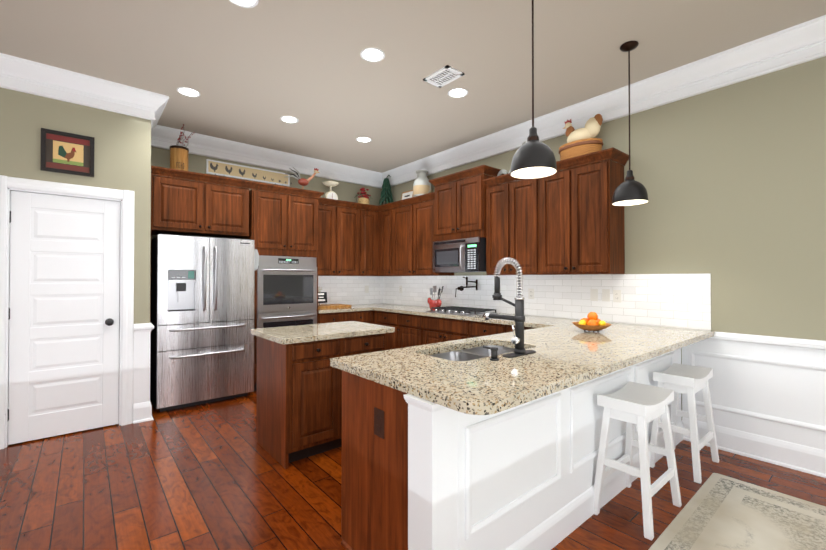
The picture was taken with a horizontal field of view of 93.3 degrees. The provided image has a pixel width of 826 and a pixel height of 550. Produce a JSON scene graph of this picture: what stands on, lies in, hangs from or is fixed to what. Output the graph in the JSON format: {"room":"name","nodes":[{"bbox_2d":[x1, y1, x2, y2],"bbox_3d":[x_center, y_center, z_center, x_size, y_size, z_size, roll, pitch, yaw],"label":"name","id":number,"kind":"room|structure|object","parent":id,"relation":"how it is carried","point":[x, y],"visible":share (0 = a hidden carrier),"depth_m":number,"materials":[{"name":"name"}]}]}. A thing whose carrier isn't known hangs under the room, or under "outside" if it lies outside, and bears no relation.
{"room":"kitchen","nodes":[
{"label":"kitchen","id":0,"kind":"room"},
{"bbox_2d":[0,391,825,549],"bbox_3d":[-0.741,1.359,0.190,8.740,0.060,9.920,0,-1,-40],"label":"floor","id":1,"kind":"structure","parent":0,"point":[215,475],"depth_m":2.44,"materials":[{"name":"brown wood"}]},
{"bbox_2d":[150,234,254,411],"bbox_3d":[-2.361,0.483,4.362,0.920,1.772,0.804,0,-1,-40],"label":"fridge","id":2,"kind":"object","parent":1,"relation":"on","point":[202,317],"visible":0.98,"depth_m":4.06,"materials":[{"name":"grey metal"}]},
{"bbox_2d":[254,249,258,270],"bbox_3d":[-1.826,-0.174,4.512,0.072,0.250,0.050,0,-1,-40],"label":"towel","id":3,"kind":"object","parent":2,"relation":"hanging from","point":[256,258],"visible":0.65,"depth_m":4.50,"materials":[{"name":"grey fabric"}]},
{"bbox_2d":[249,181,321,392],"bbox_3d":[-1.739,0.150,5.010,0.852,2.450,0.672,0,-1,-40],"label":"tall cabinet","id":4,"kind":"object","parent":1,"relation":"on","point":[284,220],"depth_m":4.76,"materials":[{"name":"brown wood"}]},
{"bbox_2d":[257,255,316,328],"bbox_3d":[-1.597,0.394,4.865,0.740,1.240,0.401,0,-1,-40],"label":"wall oven","id":5,"kind":"object","parent":4,"relation":"in","point":[286,284],"depth_m":4.74,"materials":[{"name":"silver metal"}]},
{"bbox_2d":[285,167,318,188],"bbox_3d":[-1.472,-1.232,5.221,0.490,0.475,0.078,0,-1,-40],"label":"rooster figurine","id":6,"kind":"object","parent":4,"relation":"on","point":[303,182],"visible":0.92,"depth_m":5.18,"materials":[{"name":"brown ceramic"}]},
{"bbox_2d":[251,321,394,468],"bbox_3d":[-0.735,0.900,3.234,0.975,0.916,0.689,0,-1,-40],"label":"kitchen island","id":7,"kind":"object","parent":1,"relation":"on","point":[299,400],"visible":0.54,"depth_m":2.89,"materials":[{"name":"brown wood"}]},
{"bbox_2d":[341,371,477,549],"bbox_3d":[-0.060,0.908,1.906,0.372,0.875,0.620,0,-1,-40],"label":"base cabinet","id":8,"kind":"object","parent":1,"relation":"on","point":[410,465],"depth_m":1.59,"materials":[{"name":"brown wood"}]},
{"bbox_2d":[253,303,713,418],"bbox_3d":[-0.138,0.468,3.875,2.838,0.040,4.467,0,-1,-40],"label":"countertop","id":9,"kind":"structure","parent":8,"relation":"on","point":[476,364],"depth_m":2.23,"materials":[{"name":"beige stone"}]},
{"bbox_2d":[318,304,351,308],"bbox_3d":[-1.227,0.447,5.562,0.595,0.034,0.370,0,-1,-40],"label":"cutting board","id":10,"kind":"object","parent":9,"relation":"on","point":[324,306],"visible":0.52,"depth_m":5.49,"materials":[{"name":"beige wood"}]},
{"bbox_2d":[318,292,326,305],"bbox_3d":[-1.286,0.337,5.435,0.176,0.195,0.094,0,-1,-40],"label":"sign","id":11,"kind":"object","parent":10,"relation":"on","point":[322,297],"visible":0.65,"depth_m":5.43,"materials":[{"name":"black"}]},
{"bbox_2d":[427,286,443,309],"bbox_3d":[0.304,0.299,5.109,0.203,0.321,0.254,0,-1,-40],"label":"utensil crock","id":12,"kind":"object","parent":9,"relation":"on","point":[434,302],"visible":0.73,"depth_m":5.05,"materials":[{"name":"red ceramic"}]},
{"bbox_2d":[425,306,497,315],"bbox_3d":[0.576,0.430,4.721,0.490,0.052,0.770,0,-1,-40],"label":"cooktop","id":13,"kind":"object","parent":9,"relation":"in","point":[451,310],"depth_m":4.62,"materials":[{"name":"silver metal"}]},
{"bbox_2d":[428,345,513,360],"bbox_3d":[0.383,0.574,2.295,0.780,0.199,0.440,0,-1,-40],"label":"sink basin","id":14,"kind":"object","parent":9,"relation":"in","point":[469,352],"depth_m":2.43,"materials":[{"name":"silver metal"}]},
{"bbox_2d":[483,257,535,360],"bbox_3d":[0.468,0.166,2.166,0.379,0.532,0.283,0,-1,-40],"label":"faucet","id":15,"kind":"object","parent":9,"relation":"on","point":[519,318],"depth_m":2.11,"materials":[{"name":"black metal"}]},
{"bbox_2d":[572,312,611,331],"bbox_3d":[1.390,0.364,3.040,0.284,0.153,0.284,0,-1,-40],"label":"fruit bowl","id":16,"kind":"object","parent":9,"relation":"on","point":[593,322],"visible":1,"depth_m":2.98,"materials":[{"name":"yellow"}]},
{"bbox_2d":[478,399,549,549],"bbox_3d":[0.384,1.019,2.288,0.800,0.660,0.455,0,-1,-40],"label":"peninsula panel","id":17,"kind":"object","parent":1,"relation":"on","point":[514,446],"depth_m":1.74,"materials":[{"name":"white wood"}]},
{"bbox_2d":[546,375,613,510],"bbox_3d":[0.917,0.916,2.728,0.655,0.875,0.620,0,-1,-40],"label":"peninsula panel","id":18,"kind":"object","parent":1,"relation":"on","point":[576,417],"depth_m":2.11,"materials":[{"name":"white wood"}]},
{"bbox_2d":[614,363,637,470],"bbox_3d":[1.277,0.919,3.031,0.557,0.875,0.620,0,-1,-40],"label":"base cabinet","id":19,"kind":"object","parent":1,"relation":"on","point":[621,378],"depth_m":2.49,"materials":[{"name":"white wood"}]},
{"bbox_2d":[594,382,681,539],"bbox_3d":[1.291,1.013,2.251,0.479,0.672,0.311,0,-1,-40],"label":"stool","id":20,"kind":"object","parent":1,"relation":"on","point":[639,405],"visible":0.94,"depth_m":2.19,"materials":[{"name":"white wood"}]},
{"bbox_2d":[650,363,718,483],"bbox_3d":[1.941,1.018,2.799,0.479,0.672,0.311,0,-1,-40],"label":"stool","id":21,"kind":"object","parent":1,"relation":"on","point":[690,381],"visible":0.9,"depth_m":2.74,"materials":[{"name":"white wood"}]},
{"bbox_2d":[648,473,825,549],"bbox_3d":[1.516,1.325,0.359,3.770,0.010,2.830,0,-1,-40],"label":"rug","id":22,"kind":"object","parent":1,"relation":"on","point":[720,512],"visible":0.9,"depth_m":2.12,"materials":[{"name":"beige fabric"}]},
{"bbox_2d":[0,56,825,410],"bbox_3d":[-0.741,-0.196,0.205,8.740,3.050,9.920,0,-1,-40],"label":"wall","id":23,"kind":"structure","parent":0,"point":[732,178],"depth_m":3.09,"materials":[{"name":"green paint"}]},
{"bbox_2d":[0,175,133,449],"bbox_3d":[-2.944,0.292,3.329,0.908,2.135,0.176,0,-1,-40],"label":"door","id":24,"kind":"structure","parent":23,"relation":"attached to","point":[66,301],"depth_m":3.30,"materials":[{"name":"white wood"}]},
{"bbox_2d":[40,128,94,176],"bbox_3d":[-2.920,-1.030,3.305,0.340,0.347,0.020,0,-1,-40],"label":"framed picture","id":25,"kind":"object","parent":23,"relation":"attached to","point":[67,153],"visible":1,"depth_m":3.30,"materials":[{"name":"wood"},{"name":"paper"}]},
{"bbox_2d":[0,53,171,423],"bbox_3d":[-2.834,-0.166,3.315,1.268,3.050,0.146,0,-1,-40],"label":"trim","id":26,"kind":"structure","parent":23,"relation":"attached to","point":[16,73],"depth_m":3.46,"materials":[{"name":"white wood"}]},
{"bbox_2d":[151,165,213,236],"bbox_3d":[-2.605,-0.766,4.313,0.543,0.630,0.636,0,-1,-40],"label":"upper cabinet","id":27,"kind":"object","parent":23,"relation":"attached to","point":[179,206],"depth_m":4.07,"materials":[{"name":"brown wood"}]},
{"bbox_2d":[169,124,193,179],"bbox_3d":[-2.585,-1.343,4.364,0.238,0.681,0.187,0,-1,-40],"label":"canister","id":28,"kind":"object","parent":27,"relation":"on","point":[178,157],"visible":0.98,"depth_m":4.28,"materials":[{"name":"beige wood"}]},
{"bbox_2d":[206,175,249,238],"bbox_3d":[-2.297,-0.764,4.572,0.542,0.630,0.636,0,-1,-40],"label":"upper cabinet","id":29,"kind":"object","parent":23,"relation":"attached to","point":[231,204],"depth_m":4.38,"materials":[{"name":"brown wood"}]},
{"bbox_2d":[206,159,291,185],"bbox_3d":[-2.100,-1.302,5.106,1.081,0.233,0.082,0,-1,-40],"label":"sign","id":30,"kind":"object","parent":23,"relation":"attached to","point":[219,168],"visible":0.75,"depth_m":5.08,"materials":[{"name":"white wood"}]},
{"bbox_2d":[172,128,379,186],"bbox_3d":[-1.778,-1.560,5.355,3.210,0.222,0.126,0,-1,-40],"label":"trim","id":31,"kind":"structure","parent":23,"relation":"attached to","point":[198,144],"depth_m":5.23,"materials":[{"name":"white wood"}]},
{"bbox_2d":[322,199,341,274],"bbox_3d":[-1.336,-0.529,5.581,0.492,1.080,0.326,0,-1,-40],"label":"upper cabinet","id":32,"kind":"object","parent":23,"relation":"attached to","point":[331,211],"depth_m":5.53,"materials":[{"name":"brown wood"}]},
{"bbox_2d":[342,201,365,274],"bbox_3d":[-1.050,-0.527,5.822,0.544,1.080,0.326,0,-1,-40],"label":"upper cabinet","id":33,"kind":"object","parent":23,"relation":"attached to","point":[353,220],"depth_m":5.76,"materials":[{"name":"brown wood"}]},
{"bbox_2d":[322,181,338,204],"bbox_3d":[-1.198,-1.165,5.680,0.240,0.350,0.240,0,-1,-40],"label":"scale","id":34,"kind":"object","parent":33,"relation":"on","point":[330,194],"visible":0.69,"depth_m":5.63,"materials":[{"name":"beige"}]},
{"bbox_2d":[362,204,377,278],"bbox_3d":[-0.810,-0.525,6.025,0.382,1.080,0.326,0,-1,-40],"label":"upper cabinet","id":35,"kind":"object","parent":23,"relation":"attached to","point":[371,214],"depth_m":5.97,"materials":[{"name":"brown wood"}]},
{"bbox_2d":[354,188,370,203],"bbox_3d":[-0.771,-1.175,6.062,0.291,0.377,0.195,0,-1,-40],"label":"basket","id":36,"kind":"object","parent":35,"relation":"on","point":[364,199],"visible":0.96,"depth_m":6.00,"materials":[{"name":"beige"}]},
{"bbox_2d":[378,204,397,278],"bbox_3d":[-0.263,-0.525,5.979,0.326,1.080,0.377,0,-1,-40],"label":"upper cabinet","id":37,"kind":"object","parent":23,"relation":"attached to","point":[381,215],"depth_m":5.98,"materials":[{"name":"brown wood"}]},
{"bbox_2d":[379,175,393,204],"bbox_3d":[-0.421,-1.289,6.185,0.258,0.608,0.234,0,-1,-40],"label":"pine tree","id":38,"kind":"object","parent":37,"relation":"on","point":[386,196],"visible":0.94,"depth_m":6.14,"materials":[{"name":"green plant"}]},
{"bbox_2d":[386,199,405,274],"bbox_3d":[-0.033,-0.528,5.707,0.326,1.080,0.624,0,-1,-40],"label":"upper cabinet","id":39,"kind":"object","parent":23,"relation":"attached to","point":[395,213],"depth_m":5.71,"materials":[{"name":"brown wood"}]},
{"bbox_2d":[401,190,412,206],"bbox_3d":[-0.092,-1.136,5.957,0.064,0.298,0.290,0,-1,-40],"label":"framed sign","id":40,"kind":"object","parent":39,"relation":"on","point":[407,194],"visible":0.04,"depth_m":5.96,"materials":[{"name":"beige wood"}]},
{"bbox_2d":[413,170,430,201],"bbox_3d":[0.144,-1.229,5.498,0.254,0.475,0.302,0,-1,-40],"label":"milk can","id":41,"kind":"object","parent":39,"relation":"on","point":[421,184],"visible":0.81,"depth_m":5.42,"materials":[{"name":"grey ceramic"}]},
{"bbox_2d":[406,192,433,274],"bbox_3d":[0.252,-0.531,5.367,0.326,1.080,0.552,0,-1,-40],"label":"upper cabinet","id":42,"kind":"object","parent":23,"relation":"attached to","point":[419,213],"depth_m":5.33,"materials":[{"name":"brown wood"}]},
{"bbox_2d":[434,175,449,238],"bbox_3d":[0.562,-0.825,4.964,0.376,0.800,0.467,0,-1,-40],"label":"upper cabinet","id":43,"kind":"object","parent":23,"relation":"attached to","point":[441,194],"depth_m":4.90,"materials":[{"name":"brown wood"}]},
{"bbox_2d":[426,235,469,274],"bbox_3d":[0.566,-0.230,4.876,0.472,0.388,0.555,0,-1,-40],"label":"microwave","id":44,"kind":"object","parent":23,"relation":"attached to","point":[443,256],"depth_m":4.80,"materials":[{"name":"silver metal"}]},
{"bbox_2d":[450,165,505,238],"bbox_3d":[0.776,-0.828,4.709,0.376,0.800,0.467,0,-1,-40],"label":"upper cabinet","id":45,"kind":"object","parent":23,"relation":"attached to","point":[467,195],"depth_m":4.56,"materials":[{"name":"brown wood"}]},
{"bbox_2d":[482,175,501,274],"bbox_3d":[1.072,-0.541,4.394,0.326,1.080,0.392,0,-1,-40],"label":"upper cabinet","id":46,"kind":"object","parent":23,"relation":"attached to","point":[492,245],"depth_m":4.35,"materials":[{"name":"brown wood"}]},
{"bbox_2d":[497,141,525,184],"bbox_3d":[1.123,-1.232,4.398,0.020,0.460,0.428,0,-1,-40],"label":"decorative piece","id":47,"kind":"object","parent":46,"relation":"on","point":[502,171],"visible":0.08,"depth_m":4.48,"materials":[{"name":"grey ceramic"}]},
{"bbox_2d":[502,173,537,274],"bbox_3d":[1.248,-0.543,4.185,0.326,1.080,0.422,0,-1,-40],"label":"upper cabinet","id":48,"kind":"object","parent":23,"relation":"attached to","point":[519,197],"depth_m":4.07,"materials":[{"name":"brown wood"}]},
{"bbox_2d":[534,160,561,274],"bbox_3d":[1.515,-0.546,3.868,0.326,1.080,0.407,0,-1,-40],"label":"upper cabinet","id":49,"kind":"object","parent":23,"relation":"attached to","point":[549,187],"depth_m":3.82,"materials":[{"name":"brown wood"}]},
{"bbox_2d":[559,114,602,169],"bbox_3d":[1.615,-1.276,3.767,0.294,0.535,0.423,0,-1,-40],"label":"basket","id":50,"kind":"object","parent":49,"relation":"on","point":[582,141],"visible":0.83,"depth_m":3.66,"materials":[{"name":"brown wicker"}]},
{"bbox_2d":[562,147,625,274],"bbox_3d":[1.694,-0.548,3.656,0.326,1.080,0.417,0,-1,-40],"label":"upper cabinet","id":51,"kind":"object","parent":23,"relation":"attached to","point":[593,231],"depth_m":3.53,"materials":[{"name":"brown wood"}]},
{"bbox_2d":[376,15,825,477],"bbox_3d":[2.520,-0.170,2.833,0.126,3.050,9.500,0,-1,-40],"label":"trim","id":52,"kind":"structure","parent":23,"relation":"attached to","point":[768,397],"depth_m":2.94,"materials":[{"name":"white wood"}]},
{"bbox_2d":[0,0,825,172],"bbox_3d":[-0.741,-1.750,0.220,8.740,0.060,9.920,0,-1,-40],"label":"ceiling","id":53,"kind":"structure","parent":0,"point":[253,75],"depth_m":3.00,"materials":[{"name":"beige paint"}]},
{"bbox_2d":[177,0,467,142],"bbox_3d":[-0.827,-1.686,3.605,2.100,0.004,1.780,0,-1,-40],"label":"recessed lights","id":54,"kind":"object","parent":53,"relation":"attached to","point":[372,54],"depth_m":3.52,"materials":[{"name":"white glass"}]},
{"bbox_2d":[423,65,464,87],"bbox_3d":[0.259,-1.684,3.320,0.205,0.012,0.295,0,-1,-40],"label":"ceiling vent","id":55,"kind":"object","parent":53,"relation":"in","point":[443,76],"visible":0.94,"depth_m":3.31,"materials":[{"name":"white metal"}]},
{"bbox_2d":[510,0,556,178],"bbox_3d":[0.635,-1.120,2.066,0.234,1.164,0.234,0,-1,-40],"label":"pendant light","id":56,"kind":"object","parent":53,"relation":"hanging from","point":[533,157],"visible":1,"depth_m":2.02,"materials":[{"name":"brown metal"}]},
{"bbox_2d":[612,41,647,205],"bbox_3d":[1.595,-1.112,2.874,0.234,1.164,0.234,0,-1,-40],"label":"pendant light","id":57,"kind":"object","parent":53,"relation":"hanging from","point":[630,190],"visible":1,"depth_m":2.84,"materials":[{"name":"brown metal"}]},
{"bbox_2d":[466,235,481,271],"bbox_3d":[0.830,-0.233,4.604,0.418,0.388,0.201,0,-1,-40],"label":"control panel","id":58,"kind":"object","parent":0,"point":[473,243],"depth_m":4.45,"materials":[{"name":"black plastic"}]}
]}

